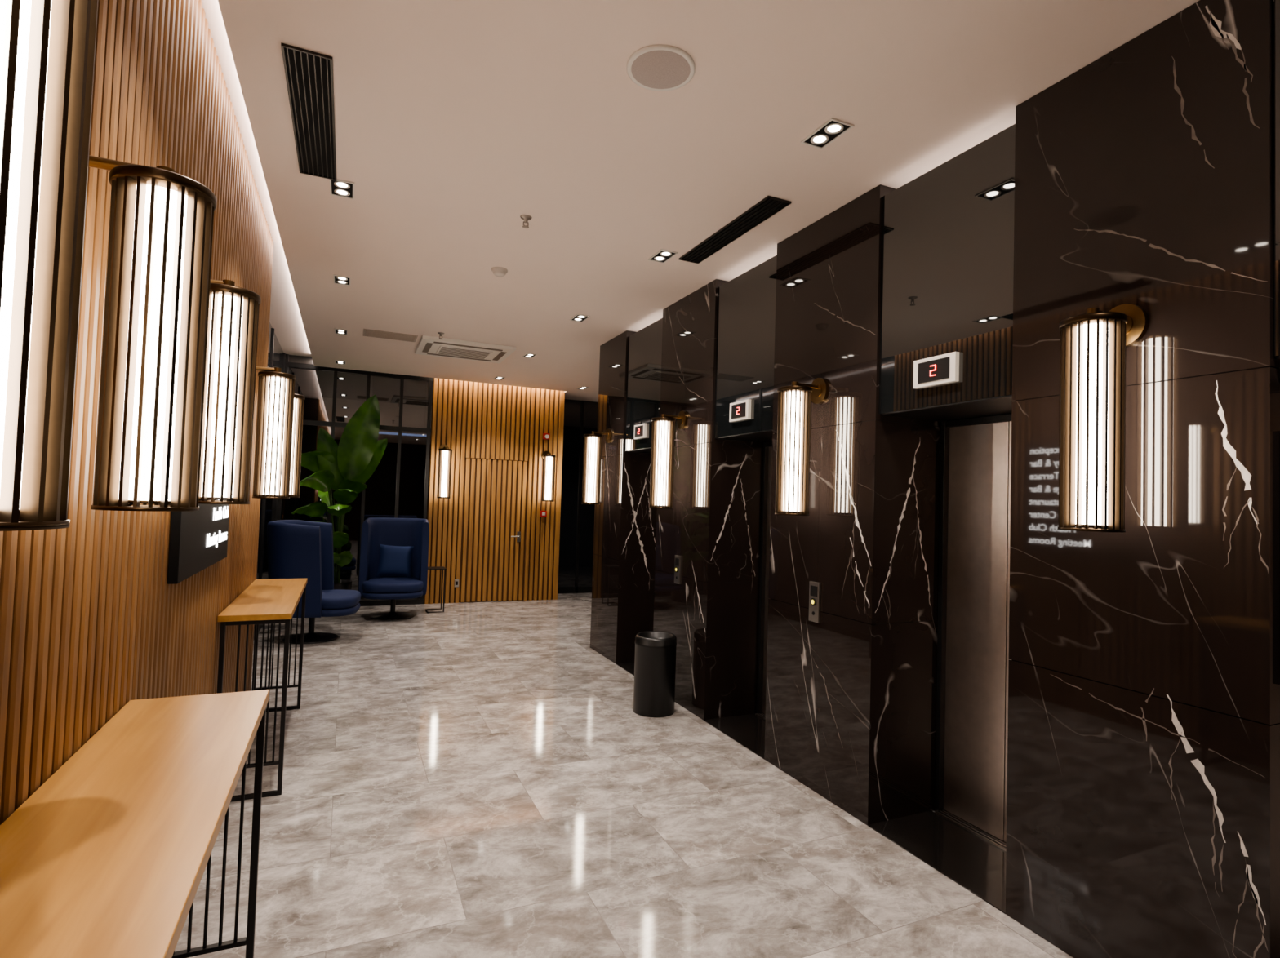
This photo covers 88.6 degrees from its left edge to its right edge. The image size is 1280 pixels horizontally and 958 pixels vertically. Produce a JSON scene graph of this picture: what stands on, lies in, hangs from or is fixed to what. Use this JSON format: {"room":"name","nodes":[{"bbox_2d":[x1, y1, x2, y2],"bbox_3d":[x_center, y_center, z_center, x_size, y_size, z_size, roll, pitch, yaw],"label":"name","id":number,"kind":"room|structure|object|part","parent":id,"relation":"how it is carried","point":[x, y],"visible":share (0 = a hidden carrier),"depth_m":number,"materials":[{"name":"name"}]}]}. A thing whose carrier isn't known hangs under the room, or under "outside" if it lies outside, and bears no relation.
{"room":"elevator lobby","nodes":[
{"label":"elevator lobby","id":0,"kind":"room"},
{"bbox_2d":[0,0,273,825],"bbox_3d":[-1.057,-0.122,0.626,0.350,3.220,8.400,3,-2,-24],"label":"wall","id":1,"kind":"structure","parent":0,"point":[92,624],"depth_m":1.71,"materials":[{"name":"brown wood"}]},
{"bbox_2d":[0,0,98,531],"bbox_3d":[-0.739,-0.322,0.684,0.260,0.742,0.180,3,-2,-24],"label":"wall sconce","id":2,"kind":"object","parent":1,"relation":"attached to","point":[47,47],"visible":1,"depth_m":0.69,"materials":[{"name":"beige glass"}]},
{"bbox_2d":[88,155,217,511],"bbox_3d":[-1.028,-0.309,1.332,0.260,0.742,0.180,3,-2,-24],"label":"wall sconce","id":3,"kind":"object","parent":1,"relation":"attached to","point":[155,326],"visible":0.89,"depth_m":1.29,"materials":[{"name":"beige glass"}]},
{"bbox_2d":[167,499,229,584],"bbox_3d":[-1.765,-0.091,2.686,0.032,0.910,1.000,3,-2,-24],"label":"sign","id":4,"kind":"object","parent":1,"relation":"attached to","point":[198,540],"visible":0.27,"depth_m":2.48,"materials":[{"name":"black"}]},
{"bbox_2d":[198,279,261,504],"bbox_3d":[-1.350,-0.296,2.054,0.260,0.742,0.180,3,-2,-24],"label":"wall sconce","id":5,"kind":"object","parent":1,"relation":"attached to","point":[226,451],"visible":0.67,"depth_m":2.02,"materials":[{"name":"beige glass"}]},
{"bbox_2d":[252,366,296,499],"bbox_3d":[-2.002,-0.268,3.514,0.260,0.742,0.180,3,-2,-24],"label":"wall sconce","id":6,"kind":"object","parent":1,"relation":"attached to","point":[276,388],"visible":0.87,"depth_m":3.47,"materials":[{"name":"beige glass"}]},
{"bbox_2d":[270,394,305,497],"bbox_3d":[-2.340,-0.253,4.272,0.260,0.742,0.180,3,-2,-24],"label":"wall sconce","id":7,"kind":"object","parent":1,"relation":"attached to","point":[299,400],"visible":0.27,"depth_m":4.27,"materials":[{"name":"beige glass"}]},
{"bbox_2d":[253,322,285,639],"bbox_3d":[-3.871,-0.011,6.651,0.100,3.220,4.900,3,-2,-24],"label":"glass","id":8,"kind":"object","parent":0,"point":[276,356],"depth_m":7.19,"materials":[{"name":"black glass"}]},
{"bbox_2d":[277,354,433,606],"bbox_3d":[-3.739,0.060,8.658,1.820,3.220,0.070,3,-2,-24],"label":"window","id":9,"kind":"structure","parent":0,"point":[398,486],"depth_m":8.74,"materials":[{"name":"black glass"}]},
{"bbox_2d":[423,377,564,604],"bbox_3d":[-2.156,0.143,9.659,1.890,3.220,0.600,3,-2,-24],"label":"wall","id":10,"kind":"structure","parent":0,"point":[475,420],"depth_m":9.39,"materials":[{"name":"brown wood"}]},
{"bbox_2d":[436,444,452,498],"bbox_3d":[-2.672,-0.108,8.962,0.180,0.742,0.260,3,-2,-24],"label":"wall sconce","id":11,"kind":"object","parent":10,"relation":"attached to","point":[445,455],"visible":1,"depth_m":8.87,"materials":[{"name":"beige glass"}]},
{"bbox_2d":[454,579,458,587],"bbox_3d":[-2.548,1.449,9.125,0.060,0.110,0.010,3,-2,-24],"label":"wall outlet","id":12,"kind":"object","parent":10,"relation":"attached to","point":[456,581],"visible":1,"depth_m":9.12,"materials":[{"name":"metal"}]},
{"bbox_2d":[460,458,527,602],"bbox_3d":[-2.062,0.731,9.339,0.866,2.010,0.089,3,-2,-24],"label":"door","id":13,"kind":"structure","parent":10,"relation":"in","point":[519,536],"depth_m":9.35,"materials":[{"name":"brown wood"}]},
{"bbox_2d":[540,511,546,516],"bbox_3d":[-1.416,0.510,9.633,0.090,0.090,0.038,3,-2,-24],"label":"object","id":14,"kind":"object","parent":10,"relation":"attached to","point":[543,513],"visible":1,"depth_m":9.62,"materials":[{"name":"red plastic"}]},
{"bbox_2d":[542,433,549,439],"bbox_3d":[-1.375,-0.629,9.658,0.090,0.090,0.065,3,-2,-24],"label":"fire alarm siren","id":15,"kind":"object","parent":10,"relation":"attached to","point":[545,436],"visible":1,"depth_m":9.64,"materials":[{"name":"red plastic"}]},
{"bbox_2d":[542,451,555,502],"bbox_3d":[-1.340,-0.046,9.556,0.180,0.742,0.260,3,-2,-24],"label":"wall sconce","id":16,"kind":"object","parent":10,"relation":"attached to","point":[548,464],"visible":1,"depth_m":9.46,"materials":[{"name":"beige glass"}]},
{"bbox_2d":[557,399,598,594],"bbox_3d":[-0.257,0.313,10.876,2.600,3.080,0.120,3,-2,-24],"label":"glass","id":17,"kind":"object","parent":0,"point":[580,417],"depth_m":10.48,"materials":[{"name":"black glass"}]},
{"bbox_2d":[174,592,1073,957],"bbox_3d":[-1.723,1.685,5.661,9.600,0.100,18.200,3,-2,-24],"label":"floor","id":18,"kind":"structure","parent":0,"point":[466,780],"depth_m":2.97,"materials":[{"name":"grey stone"}]},
{"bbox_2d":[0,689,269,957],"bbox_3d":[-1.001,1.066,1.242,0.347,0.890,1.480,3,-2,-24],"label":"console table","id":19,"kind":"object","parent":18,"relation":"on","point":[108,858],"visible":1,"depth_m":1.18,"materials":[{"name":"brown wood"}]},
{"bbox_2d":[217,578,307,801],"bbox_3d":[-2.174,1.115,3.828,0.312,0.890,1.440,3,-2,-24],"label":"console table","id":20,"kind":"object","parent":18,"relation":"on","point":[264,602],"visible":0.79,"depth_m":3.25,"materials":[{"name":"brown wood"}]},
{"bbox_2d":[266,520,360,644],"bbox_3d":[-3.300,1.026,6.673,0.852,1.185,0.766,2,-2,-16],"label":"lounge chair","id":21,"kind":"object","parent":18,"relation":"on","point":[296,548],"visible":0.7,"depth_m":6.33,"materials":[{"name":"blue fabric"}]},
{"bbox_2d":[321,589,360,617],"bbox_3d":[-3.244,1.253,6.683,0.720,0.197,0.685,2,-2,-16],"label":"seat cushion","id":22,"kind":"object","parent":21,"relation":"on","point":[335,602],"depth_m":6.49,"materials":[{"name":"blue fabric"}]},
{"bbox_2d":[291,395,387,590],"bbox_3d":[-3.626,0.302,7.785,0.859,2.685,1.018,1,-2,10],"label":"potted plant","id":23,"kind":"object","parent":18,"relation":"on","point":[344,468],"visible":0.82,"depth_m":7.89,"materials":[{"name":"green plant"}]},
{"bbox_2d":[358,517,429,620],"bbox_3d":[-2.982,1.079,7.976,0.766,1.185,0.852,2,-2,-18],"label":"lounge chair","id":24,"kind":"object","parent":18,"relation":"on","point":[394,553],"visible":1,"depth_m":8.03,"materials":[{"name":"blue fabric"}]},
{"bbox_2d":[361,577,423,599],"bbox_3d":[-2.968,1.302,7.906,0.685,0.197,0.720,2,-2,-18],"label":"seat cushion","id":25,"kind":"object","parent":24,"relation":"on","point":[372,588],"depth_m":7.62,"materials":[{"name":"blue fabric"}]},
{"bbox_2d":[376,544,413,577],"bbox_3d":[-3.021,1.015,8.105,0.400,0.400,0.150,5,-17,-18],"label":"pillow","id":26,"kind":"object","parent":24,"relation":"on","point":[393,561],"depth_m":8.05,"materials":[{"name":"blue fabric"}]},
{"bbox_2d":[425,566,446,613],"bbox_3d":[-2.629,1.420,8.437,0.220,0.557,0.260,3,-2,-24],"label":"side table","id":27,"kind":"object","parent":18,"relation":"on","point":[442,568],"visible":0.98,"depth_m":8.39,"materials":[{"name":"black metal"}]},
{"bbox_2d":[633,631,676,717],"bbox_3d":[0.107,1.391,4.708,0.302,0.540,0.302,3,-2,-24],"label":"trash can","id":28,"kind":"object","parent":18,"relation":"on","point":[655,660],"visible":1,"depth_m":4.58,"materials":[{"name":"black metal"}]},
{"bbox_2d":[201,0,1199,402],"bbox_3d":[0.792,-1.519,4.161,6.500,0.200,13.300,3,-2,-24],"label":"ceiling","id":29,"kind":"structure","parent":0,"point":[456,121],"depth_m":2.86,"materials":[{"name":"paint"}]},
{"bbox_2d":[280,42,336,180],"bbox_3d":[-1.402,-1.527,2.821,0.165,0.009,1.020,3,-2,-24],"label":"ceiling vent","id":30,"kind":"object","parent":29,"relation":"in","point":[308,73],"visible":1,"depth_m":2.71,"materials":[{"name":"metal"}]},
{"bbox_2d":[335,360,345,364],"bbox_3d":[-3.664,-1.426,8.030,0.116,0.006,0.200,3,-2,-24],"label":"recessed light","id":31,"kind":"object","parent":29,"relation":"in","point":[342,362],"visible":1,"depth_m":8.04,"materials":[{"name":"white plastic"}]},
{"bbox_2d":[334,328,347,335],"bbox_3d":[-2.953,-1.455,6.486,0.116,0.006,0.200,3,-2,-24],"label":"recessed light","id":32,"kind":"object","parent":29,"relation":"in","point":[340,331],"visible":1,"depth_m":6.48,"materials":[{"name":"white plastic"}]},
{"bbox_2d":[329,178,354,199],"bbox_3d":[-1.553,-1.513,3.421,0.116,0.006,0.200,3,-2,-24],"label":"recessed light","id":33,"kind":"object","parent":29,"relation":"in","point":[339,188],"visible":1,"depth_m":3.42,"materials":[{"name":"white plastic"}]},
{"bbox_2d":[333,275,351,285],"bbox_3d":[-2.226,-1.485,4.905,0.116,0.006,0.200,3,-2,-24],"label":"recessed light","id":34,"kind":"object","parent":29,"relation":"in","point":[341,280],"visible":1,"depth_m":4.90,"materials":[{"name":"white plastic"}]},
{"bbox_2d":[363,328,417,342],"bbox_3d":[-2.506,-1.435,6.587,0.500,0.011,0.300,3,-2,-24],"label":"ceiling vent panel","id":35,"kind":"object","parent":29,"relation":"in","point":[370,333],"depth_m":6.55,"materials":[{"name":"white metal"}]},
{"bbox_2d":[437,332,444,339],"bbox_3d":[-1.951,-1.401,6.429,0.066,0.058,0.066,3,-2,-24],"label":"sprinkler","id":36,"kind":"object","parent":29,"relation":"attached to","point":[441,334],"visible":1,"depth_m":6.42,"materials":[{"name":"metal"}]},
{"bbox_2d":[414,335,515,363],"bbox_3d":[-1.898,-1.381,7.087,0.940,0.048,0.800,3,-2,-24],"label":"air conditioner","id":37,"kind":"object","parent":29,"relation":"attached to","point":[428,345],"visible":1,"depth_m":6.95,"materials":[{"name":"white plastic"}]},
{"bbox_2d":[493,376,505,380],"bbox_3d":[-1.882,-1.346,8.769,0.116,0.006,0.200,3,-2,-24],"label":"recessed light","id":38,"kind":"object","parent":29,"relation":"in","point":[496,377],"visible":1,"depth_m":8.76,"materials":[{"name":"white plastic"}]},
{"bbox_2d":[491,266,507,276],"bbox_3d":[-0.979,-1.438,4.574,0.110,0.045,0.110,3,-2,-24],"label":"smoke detector","id":39,"kind":"object","parent":29,"relation":"attached to","point":[497,271],"visible":1,"depth_m":4.54,"materials":[{"name":"plastic"}]},
{"bbox_2d":[520,214,532,228],"bbox_3d":[-0.644,-1.450,3.705,0.066,0.058,0.066,3,-2,-24],"label":"sprinkler","id":40,"kind":"object","parent":29,"relation":"attached to","point":[526,218],"visible":1,"depth_m":3.70,"materials":[{"name":"metal"}]},
{"bbox_2d":[522,353,537,358],"bbox_3d":[-1.230,-1.374,7.308,0.116,0.006,0.200,3,-2,-24],"label":"recessed light","id":41,"kind":"object","parent":29,"relation":"in","point":[526,355],"visible":1,"depth_m":7.30,"materials":[{"name":"white plastic"}]},
{"bbox_2d":[569,314,590,322],"bbox_3d":[-0.525,-1.404,5.729,0.116,0.006,0.200,3,-2,-24],"label":"recessed light","id":42,"kind":"object","parent":29,"relation":"in","point":[578,317],"visible":1,"depth_m":5.72,"materials":[{"name":"white plastic"}]},
{"bbox_2d":[577,386,588,390],"bbox_3d":[-0.811,-1.293,9.334,0.116,0.006,0.200,3,-2,-24],"label":"recessed light","id":43,"kind":"object","parent":29,"relation":"in","point":[580,388],"visible":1,"depth_m":9.32,"materials":[{"name":"white plastic"}]},
{"bbox_2d":[626,44,695,91],"bbox_3d":[0.076,-1.492,2.395,0.250,0.014,0.250,3,-2,-24],"label":"ceiling speaker","id":44,"kind":"object","parent":29,"relation":"in","point":[657,68],"depth_m":2.38},
{"bbox_2d":[648,248,678,263],"bbox_3d":[0.147,-1.433,4.222,0.116,0.006,0.200,3,-2,-24],"label":"recessed light","id":45,"kind":"object","parent":29,"relation":"in","point":[662,255],"visible":1,"depth_m":4.22,"materials":[{"name":"white plastic"}]},
{"bbox_2d":[678,195,791,263],"bbox_3d":[0.519,-1.433,3.835,0.145,0.009,0.990,3,-2,-24],"label":"ceiling vent","id":46,"kind":"object","parent":29,"relation":"in","point":[768,206],"visible":1,"depth_m":3.75,"materials":[{"name":"metal"}]},
{"bbox_2d":[800,117,853,149],"bbox_3d":[0.791,-1.460,2.780,0.116,0.006,0.200,3,-2,-24],"label":"recessed light","id":47,"kind":"object","parent":29,"relation":"in","point":[833,129],"visible":1,"depth_m":2.77,"materials":[{"name":"white plastic"}]},
{"bbox_2d":[590,0,1279,957],"bbox_3d":[2.933,0.152,3.004,3.190,3.080,9.500,3,-2,-24],"label":"wall","id":48,"kind":"structure","parent":0,"point":[1143,797],"depth_m":2.28,"materials":[{"name":"stone"}]},
{"bbox_2d":[581,428,612,505],"bbox_3d":[-0.425,-0.125,6.329,0.260,0.742,0.180,3,-2,-24],"label":"wall sconce","id":49,"kind":"object","parent":48,"relation":"attached to","point":[593,442],"visible":1,"depth_m":6.26,"materials":[{"name":"beige glass"}]},
{"bbox_2d":[615,318,662,675],"bbox_3d":[0.202,0.159,5.799,0.503,3.079,0.770,3,-2,-24],"label":"elevator","id":50,"kind":"object","parent":48,"relation":"attached to","point":[645,345],"visible":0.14,"depth_m":5.75,"materials":[{"name":"black stone"}]},
{"bbox_3d":[0.123,1.693,5.734,0.410,0.005,0.770,3,-2,-24],"label":"sill stone","id":51,"kind":"part","parent":50,"relation":"part of","materials":[{"name":"black stone"}]},
{"bbox_2d":[648,410,688,508],"bbox_3d":[0.203,-0.152,4.923,0.260,0.742,0.180,3,-2,-24],"label":"wall sconce","id":52,"kind":"object","parent":48,"relation":"attached to","point":[662,451],"visible":1,"depth_m":4.85,"materials":[{"name":"beige glass"}]},
{"bbox_2d":[674,555,681,584],"bbox_3d":[0.281,0.684,4.953,0.022,0.210,0.080,3,-2,-24],"label":"button","id":53,"kind":"object","parent":48,"relation":"attached to","point":[677,558],"visible":1,"depth_m":4.94,"materials":[{"name":"metal"}]},
{"bbox_2d":[703,255,777,759],"bbox_3d":[0.852,0.131,4.343,0.503,3.079,0.720,3,-2,-24],"label":"elevator","id":54,"kind":"object","parent":48,"relation":"attached to","point":[746,315],"visible":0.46,"depth_m":4.34,"materials":[{"name":"black stone"}]},
{"bbox_3d":[0.773,1.665,4.278,0.410,0.005,0.720,3,-2,-24],"label":"sill stone","id":55,"kind":"part","parent":54,"relation":"part of","materials":[{"name":"black stone"}]},
{"bbox_3d":[1.036,0.705,4.414,0.060,1.950,0.718,3,-2,-24],"label":"door frame","id":56,"kind":"part","parent":54,"relation":"part of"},
{"bbox_2d":[774,377,829,515],"bbox_3d":[0.847,-0.179,3.481,0.260,0.742,0.180,3,-2,-24],"label":"wall sconce","id":57,"kind":"object","parent":48,"relation":"attached to","point":[794,402],"visible":1,"depth_m":3.41,"materials":[{"name":"beige glass"}]},
{"bbox_2d":[808,581,821,623],"bbox_3d":[0.929,0.656,3.502,0.022,0.210,0.080,3,-2,-24],"label":"button","id":58,"kind":"object","parent":48,"relation":"attached to","point":[815,588],"visible":1,"depth_m":3.49,"materials":[{"name":"metal"}]},
{"bbox_2d":[867,124,1015,914],"bbox_3d":[1.486,0.104,2.923,0.503,3.079,0.710,3,-2,-24],"label":"elevator","id":59,"kind":"object","parent":48,"relation":"attached to","point":[946,323],"visible":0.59,"depth_m":3.02,"materials":[{"name":"black stone"}]},
{"bbox_3d":[1.407,1.638,2.858,0.410,0.005,0.710,3,-2,-24],"label":"sill stone","id":60,"kind":"part","parent":59,"relation":"part of","materials":[{"name":"black stone"}]},
{"bbox_3d":[1.670,0.677,2.994,0.060,1.950,0.708,3,-2,-24],"label":"door frame","id":61,"kind":"part","parent":59,"relation":"part of","materials":[{"name":"brown metal"}]},
{"bbox_2d":[1057,303,1149,533],"bbox_3d":[1.466,-0.206,2.093,0.260,0.742,0.180,3,-2,-24],"label":"wall sconce","id":62,"kind":"object","parent":48,"relation":"attached to","point":[1094,344],"visible":1,"depth_m":2.02,"materials":[{"name":"beige glass"}]},
{"bbox_2d":[1274,0,1279,359],"bbox_3d":[2.105,0.078,1.535,0.503,3.079,0.790,3,-2,-24],"label":"elevator","id":63,"kind":"object","parent":48,"relation":"attached to","point":[1277,2],"visible":1,"depth_m":1.83,"materials":[{"name":"black stone"}]}
]}

